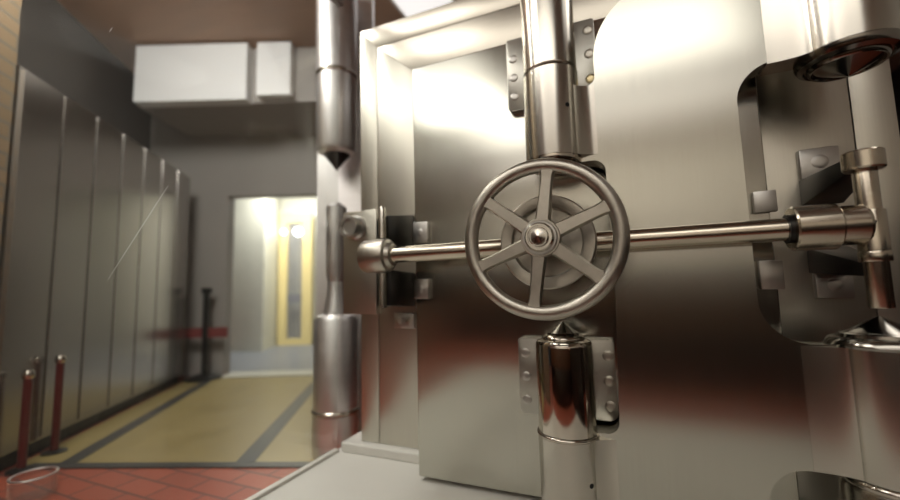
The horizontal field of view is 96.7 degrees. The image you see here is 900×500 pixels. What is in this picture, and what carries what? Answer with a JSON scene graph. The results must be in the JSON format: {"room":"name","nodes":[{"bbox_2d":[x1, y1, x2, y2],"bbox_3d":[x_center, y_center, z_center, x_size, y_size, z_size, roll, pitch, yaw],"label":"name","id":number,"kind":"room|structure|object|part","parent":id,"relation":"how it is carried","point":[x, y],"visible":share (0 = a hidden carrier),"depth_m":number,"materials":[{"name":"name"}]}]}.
{"room":"bank vault","nodes":[
{"label":"bank vault","id":0,"kind":"room"},
{"bbox_2d":[0,0,21,247],"bbox_3d":[-1.957,-0.482,1.247,0.180,2.800,1.095,0,-6,-12],"label":"wall","id":1,"kind":"structure","parent":0,"point":[10,10],"depth_m":1.79,"materials":[{"name":"beige brick"}]},
{"bbox_2d":[16,0,151,150],"bbox_3d":[-2.810,-0.288,2.995,0.100,2.800,2.705,0,-6,-12],"label":"wall","id":2,"kind":"structure","parent":0,"point":[54,46],"depth_m":2.97,"materials":[{"name":"grey"}]},
{"bbox_2d":[0,343,314,499],"bbox_3d":[-1.124,0.952,1.436,13.266,0.064,14.007,-1,-6,0],"label":"floor","id":3,"kind":"structure","parent":0,"point":[219,421],"depth_m":2.04,"materials":[{"name":"yellow stone"}]},
{"bbox_2d":[4,369,36,475],"bbox_3d":[-1.899,0.756,1.787,0.100,0.438,0.100,-4,-6,23],"label":"barrier post","id":4,"kind":"object","parent":3,"relation":"on","point":[27,375],"visible":0.91,"depth_m":1.78,"materials":[{"name":"red paint"}]},
{"bbox_3d":[-1.898,0.772,1.786,0.032,0.385,0.032,-4,-6,23],"label":"post","id":5,"kind":"part","parent":4,"relation":"part of","materials":[{"name":"red paint"}]},
{"bbox_3d":[-1.904,0.562,1.807,0.044,0.048,0.044,-4,-6,23],"label":"knob","id":6,"kind":"part","parent":4,"relation":"part of","materials":[{"name":"metal"}]},
{"bbox_2d":[0,65,63,470],"bbox_3d":[-2.200,0.070,1.841,0.456,1.830,0.259,0,-6,-12],"label":"wall panel","id":7,"kind":"object","parent":3,"relation":"on","point":[35,135],"visible":1,"depth_m":1.87,"materials":[{"name":"metal"}]},
{"bbox_2d":[6,466,59,483],"bbox_3d":[-1.590,0.897,1.526,0.144,0.089,0.144,-4,-6,23],"label":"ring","id":8,"kind":"object","parent":3,"relation":"on","point":[8,481],"visible":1,"depth_m":1.52,"materials":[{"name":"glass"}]},
{"bbox_2d":[40,354,67,456],"bbox_3d":[-1.948,0.760,1.986,0.100,0.474,0.100,-4,-6,23],"label":"barrier post","id":9,"kind":"object","parent":3,"relation":"on","point":[60,360],"visible":1,"depth_m":1.98,"materials":[{"name":"red paint"}]},
{"bbox_3d":[-1.948,0.775,1.985,0.032,0.420,0.032,-4,-6,23],"label":"post","id":10,"kind":"part","parent":9,"relation":"part of","materials":[{"name":"red paint"}]},
{"bbox_3d":[-1.954,0.548,2.007,0.044,0.048,0.044,-4,-6,23],"label":"knob","id":11,"kind":"part","parent":9,"relation":"part of","materials":[{"name":"metal"}]},
{"bbox_2d":[29,94,95,456],"bbox_3d":[-2.256,0.097,2.099,0.456,1.830,0.259,0,-6,-12],"label":"wall panel","id":12,"kind":"object","parent":3,"relation":"on","point":[64,328],"visible":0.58,"depth_m":2.13,"materials":[{"name":"metal"}]},
{"bbox_2d":[69,115,121,436],"bbox_3d":[-2.312,0.124,2.356,0.456,1.830,0.259,0,-6,-12],"label":"wall panel","id":13,"kind":"object","parent":3,"relation":"on","point":[99,285],"visible":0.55,"depth_m":2.38,"materials":[{"name":"metal"}]},
{"bbox_2d":[100,133,143,421],"bbox_3d":[-2.369,0.150,2.613,0.456,1.830,0.259,0,-6,-12],"label":"wall panel","id":14,"kind":"object","parent":3,"relation":"on","point":[132,153],"visible":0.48,"depth_m":2.65,"materials":[{"name":"metal"}]},
{"bbox_2d":[61,380,212,462],"bbox_3d":[-1.942,1.066,2.696,0.075,0.005,1.793,0,-6,-13],"label":"trim","id":15,"kind":"structure","parent":3,"relation":"on","point":[84,453],"depth_m":2.29,"materials":[{"name":"grey"}]},
{"bbox_2d":[125,146,161,408],"bbox_3d":[-2.425,0.177,2.870,0.456,1.830,0.259,0,-6,-12],"label":"wall panel","id":16,"kind":"object","parent":3,"relation":"on","point":[152,164],"visible":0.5,"depth_m":2.90,"materials":[{"name":"metal"}]},
{"bbox_2d":[146,158,176,398],"bbox_3d":[-2.481,0.204,3.127,0.456,1.830,0.259,0,-6,-12],"label":"wall panel","id":17,"kind":"object","parent":3,"relation":"on","point":[163,299],"visible":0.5,"depth_m":3.16,"materials":[{"name":"metal"}]},
{"bbox_2d":[32,462,309,468],"bbox_3d":[-1.128,0.954,1.773,1.568,0.006,0.050,-2,-6,3],"label":"trim","id":18,"kind":"structure","parent":3,"relation":"on","point":[115,465],"depth_m":1.77,"materials":[{"name":"grey metal"}]},
{"bbox_2d":[163,170,189,389],"bbox_3d":[-2.537,0.231,3.384,0.456,1.830,0.259,0,-6,-12],"label":"wall panel","id":19,"kind":"object","parent":3,"relation":"on","point":[176,348],"visible":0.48,"depth_m":3.42,"materials":[{"name":"metal"}]},
{"bbox_2d":[184,288,227,382],"bbox_3d":[-2.256,0.753,3.634,0.348,0.814,0.338,4,-8,-44],"label":"stanchion","id":20,"kind":"object","parent":3,"relation":"on","point":[206,332],"visible":0.99,"depth_m":3.63,"materials":[{"name":"black metal"}]},
{"bbox_3d":[-2.225,0.766,3.636,0.052,0.760,0.052,-4,-6,23],"label":"post","id":21,"kind":"part","parent":20,"relation":"part of","materials":[{"name":"black metal"}]},
{"bbox_2d":[236,382,312,461],"bbox_3d":[-1.018,1.030,2.571,0.085,0.005,1.582,-1,-6,-7],"label":"trim","id":22,"kind":"structure","parent":3,"relation":"on","point":[256,449],"depth_m":2.21,"materials":[{"name":"grey"}]},
{"bbox_2d":[311,0,373,458],"bbox_3d":[-0.563,-0.238,2.034,0.306,2.400,0.294,-2,-6,2],"label":"door hinge","id":23,"kind":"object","parent":3,"relation":"on","point":[336,413],"depth_m":1.96,"materials":[{"name":"metal"}]},
{"bbox_2d":[258,448,540,499],"bbox_3d":[0.229,0.752,0.802,1.795,0.150,1.470,-4,-6,23],"label":"platform","id":24,"kind":"structure","parent":3,"relation":"on","point":[344,475],"depth_m":1.24,"materials":[{"name":"white paint"}]},
{"bbox_2d":[109,0,343,499],"bbox_3d":[-0.668,-0.196,1.101,0.030,1.841,1.140,-4,-6,23],"label":"glass screen","id":25,"kind":"object","parent":24,"relation":"on","point":[338,3],"visible":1,"depth_m":1.32,"materials":[{"name":"glass"}]},
{"bbox_3d":[-0.690,-1.097,1.190,0.030,0.030,1.140,-4,-6,23],"label":"rail","id":26,"kind":"part","parent":25,"relation":"part of","materials":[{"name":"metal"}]},
{"bbox_2d":[341,431,418,463],"bbox_3d":[0.450,0.705,1.319,1.745,0.036,0.315,-4,-6,23],"label":"trim","id":27,"kind":"structure","parent":24,"relation":"on","point":[354,444],"depth_m":1.46,"materials":[{"name":"white paint"}]},
{"bbox_2d":[360,0,899,499],"bbox_3d":[0.408,-0.139,1.360,1.601,1.652,0.150,-4,-6,23],"label":"frame","id":28,"kind":"object","parent":27,"relation":"on","point":[858,111],"visible":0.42,"depth_m":1.44,"materials":[{"name":"metal"}]},
{"bbox_2d":[339,206,414,313],"bbox_3d":[-0.301,0.032,1.415,0.357,0.402,0.284,-4,-6,23],"label":"bracket","id":29,"kind":"object","parent":28,"relation":"attached to","point":[363,292],"visible":0.96,"depth_m":1.52,"materials":[{"name":"metal"}]},
{"bbox_3d":[-0.345,0.048,1.568,0.155,0.402,0.032,-4,-6,23],"label":"cheek plate","id":30,"kind":"part","parent":29,"relation":"part of","materials":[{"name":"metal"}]},
{"bbox_3d":[-0.177,0.139,1.389,0.123,0.125,0.325,-1,-6,-8],"label":"bracket arm","id":31,"kind":"part","parent":29,"relation":"part of","materials":[{"name":"black metal"}]},
{"bbox_3d":[-0.183,-0.072,1.410,0.123,0.139,0.325,-1,-6,-8],"label":"bracket arm","id":32,"kind":"part","parent":29,"relation":"part of","materials":[{"name":"black metal"}]},
{"bbox_2d":[394,313,415,327],"bbox_3d":[-0.168,0.261,1.482,0.086,0.056,0.017,-4,-6,23],"label":"strike plate","id":33,"kind":"object","parent":28,"relation":"attached to","point":[401,320],"visible":1,"depth_m":1.47,"materials":[{"name":"metal"}]},
{"bbox_2d":[796,145,895,308],"bbox_3d":[0.898,-0.077,0.899,0.086,0.399,0.308,-4,-6,27],"label":"bracket","id":34,"kind":"object","parent":28,"relation":"attached to","point":[825,176],"visible":0.94,"depth_m":0.89,"materials":[{"name":"metal"}]},
{"bbox_3d":[0.957,-0.225,1.040,0.082,0.080,0.021,-4,-6,23],"label":"plate","id":35,"kind":"part","parent":34,"relation":"part of","materials":[{"name":"silver metal"}]},
{"bbox_3d":[0.910,-0.162,0.921,0.092,0.069,0.266,-4,-6,23],"label":"bracket arm","id":36,"kind":"part","parent":34,"relation":"part of","materials":[{"name":"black metal"}]},
{"bbox_3d":[0.966,0.088,1.008,0.074,0.067,0.021,-4,-6,23],"label":"plate","id":37,"kind":"part","parent":34,"relation":"part of","materials":[{"name":"silver metal"}]},
{"bbox_3d":[0.915,0.021,0.903,0.092,0.078,0.266,-4,-6,23],"label":"bracket arm","id":38,"kind":"part","parent":34,"relation":"part of","materials":[{"name":"black metal"}]},
{"bbox_2d":[838,475,899,499],"bbox_3d":[0.900,0.555,0.788,0.186,0.205,0.186,-4,-6,23],"label":"pedestal","id":39,"kind":"object","parent":24,"relation":"on","point":[849,488],"visible":0.37,"depth_m":0.78,"materials":[{"name":"metal"}]},
{"bbox_2d":[523,0,899,499],"bbox_3d":[0.596,-0.100,0.973,0.800,1.460,0.184,-4,-6,23],"label":"crane hinge","id":40,"kind":"object","parent":39,"relation":"on","point":[716,403],"visible":0.94,"depth_m":0.94,"materials":[{"name":"metal"}]},
{"bbox_2d":[413,0,799,499],"bbox_3d":[0.330,-0.058,1.148,0.984,1.495,0.308,-4,-6,23],"label":"door","id":41,"kind":"structure","parent":40,"relation":"attached to","point":[492,379],"depth_m":1.20,"materials":[{"name":"metal"}]},
{"bbox_3d":[-0.096,-0.058,1.327,0.054,0.070,0.014,-4,-6,23],"label":"keeper plate","id":42,"kind":"part","parent":41,"relation":"part of","materials":[{"name":"silver metal"}]},
{"bbox_3d":[-0.092,0.128,1.309,0.052,0.064,0.014,-4,-6,23],"label":"keeper plate","id":43,"kind":"part","parent":41,"relation":"part of","materials":[{"name":"silver metal"}]},
{"bbox_2d":[357,195,893,288],"bbox_3d":[0.309,-0.016,1.056,1.223,0.235,0.179,-4,-6,23],"label":"bar","id":44,"kind":"object","parent":41,"relation":"attached to","point":[829,226],"visible":0.82,"depth_m":0.91,"materials":[{"name":"metal"}]},
{"bbox_2d":[465,158,629,320],"bbox_3d":[0.217,-0.025,0.936,0.373,0.373,0.128,-4,-6,23],"label":"handwheel","id":45,"kind":"object","parent":44,"relation":"attached to","point":[541,237],"visible":1,"depth_m":0.90,"materials":[{"name":"metal"}]},
{"bbox_2d":[523,220,557,254],"bbox_3d":[0.203,-0.028,0.902,0.078,0.078,0.008,-4,-6,23],"label":"hub","id":46,"kind":"object","parent":45,"relation":"in","point":[550,247],"depth_m":0.89,"materials":[{"name":"silver metal"}]},
{"bbox_3d":[0.759,-0.116,0.965,0.046,0.052,0.014,-4,-6,23],"label":"keeper plate","id":47,"kind":"part","parent":41,"relation":"part of","materials":[{"name":"silver metal"}]},
{"bbox_3d":[0.761,0.059,0.949,0.046,0.068,0.014,-4,-6,23],"label":"keeper plate","id":48,"kind":"part","parent":41,"relation":"part of","materials":[{"name":"silver metal"}]},
{"bbox_3d":[0.592,-0.037,0.972,0.637,1.335,0.060,-4,-6,23],"label":"arm plate","id":49,"kind":"part","parent":40,"relation":"part of","materials":[{"name":"metal"}]},
{"bbox_2d":[150,115,316,376],"bbox_3d":[-2.632,-0.198,3.948,2.700,2.800,0.120,-1,-6,-1],"label":"wall","id":50,"kind":"structure","parent":0,"point":[205,160],"depth_m":3.94,"materials":[{"name":"white paint"}]},
{"bbox_2d":[137,47,316,136],"bbox_3d":[-1.465,-1.416,3.668,2.250,0.470,0.700,-1,-6,0],"label":"ceiling beam","id":51,"kind":"structure","parent":50,"relation":"attached to","point":[297,116],"depth_m":3.50,"materials":[{"name":"white paint"}]},
{"bbox_2d":[222,370,312,377],"bbox_3d":[-1.572,1.157,3.745,1.050,0.012,0.240,-1,-6,-1],"label":"trim","id":52,"kind":"structure","parent":50,"relation":"attached to","point":[280,373],"depth_m":3.71,"materials":[{"name":"beige stone"}]},
{"bbox_2d":[231,198,277,351],"bbox_3d":[-2.789,0.224,5.663,0.720,2.296,0.575,-2,-6,9],"label":"wall","id":53,"kind":"structure","parent":0,"point":[254,284],"depth_m":5.38,"materials":[{"name":"white paint"}]},
{"bbox_2d":[276,197,316,343],"bbox_3d":[-2.010,0.250,6.124,1.366,2.296,0.098,-1,-6,-1],"label":"wall","id":54,"kind":"structure","parent":0,"point":[302,204],"depth_m":6.10,"materials":[{"name":"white paint"}]},
{"bbox_2d":[277,212,312,345],"bbox_3d":[-2.284,0.412,5.914,0.491,1.946,0.050,-1,-6,-1],"label":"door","id":55,"kind":"structure","parent":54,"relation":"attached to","point":[285,297],"depth_m":5.89,"materials":[{"name":"yellow paint"}]},
{"bbox_3d":[-2.465,0.416,5.911,0.130,1.946,0.050,-1,-6,-1],"label":"gate post","id":56,"kind":"part","parent":55,"relation":"part of","materials":[{"name":"yellow paint"}]},
{"bbox_3d":[-2.269,1.333,5.823,0.217,0.096,0.050,-1,-6,-1],"label":"rail","id":57,"kind":"part","parent":55,"relation":"part of","materials":[{"name":"yellow paint"}]},
{"bbox_3d":[-2.314,-0.481,6.002,0.217,0.150,0.050,-1,-6,-1],"label":"panel","id":58,"kind":"part","parent":55,"relation":"part of","materials":[{"name":"yellow paint"}]},
{"bbox_2d":[294,228,301,235],"bbox_3d":[-2.257,-0.273,5.927,0.120,0.120,0.060,-1,-6,-1],"label":"lamp","id":59,"kind":"object","parent":55,"relation":"attached to","point":[297,231],"visible":1,"depth_m":5.91,"materials":[{"name":"white"}]},
{"bbox_3d":[-2.111,0.408,5.917,0.144,1.946,0.050,-1,-6,-1],"label":"gate post","id":60,"kind":"part","parent":55,"relation":"part of","materials":[{"name":"yellow paint"}]},
{"bbox_2d":[57,0,899,73],"bbox_3d":[-0.222,-1.692,3.983,9.700,0.060,6.150,-4,-6,23],"label":"ceiling","id":61,"kind":"structure","parent":0,"point":[133,23],"depth_m":3.01,"materials":[{"name":"paint"}]},
{"bbox_2d":[133,43,252,107],"bbox_3d":[-2.089,-1.427,3.272,0.905,0.475,0.100,-1,-6,0],"label":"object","id":62,"kind":"structure","parent":61,"relation":"attached to","point":[190,74],"depth_m":3.22,"materials":[{"name":"white paint"}]},
{"bbox_2d":[256,42,294,100],"bbox_3d":[-1.421,-1.459,3.270,0.272,0.445,0.100,-1,-6,0],"label":"trim","id":63,"kind":"structure","parent":61,"relation":"attached to","point":[275,73],"depth_m":3.22,"materials":[{"name":"white paint"}]},
{"bbox_2d":[390,0,456,17],"bbox_3d":[-0.183,-1.754,2.799,0.420,0.049,0.960,-4,-6,23],"label":"ceiling light","id":64,"kind":"object","parent":61,"relation":"attached to","point":[407,8],"visible":0.14,"depth_m":2.82,"materials":[{"name":"white ceramic"}]},
{"bbox_2d":[891,65,899,133],"bbox_3d":[4.503,-0.381,3.888,0.100,2.800,2.200,-4,-6,23],"label":"wall","id":65,"kind":"structure","parent":0,"point":[895,74],"depth_m":3.93,"materials":[{"name":"brown wood"}]}
]}

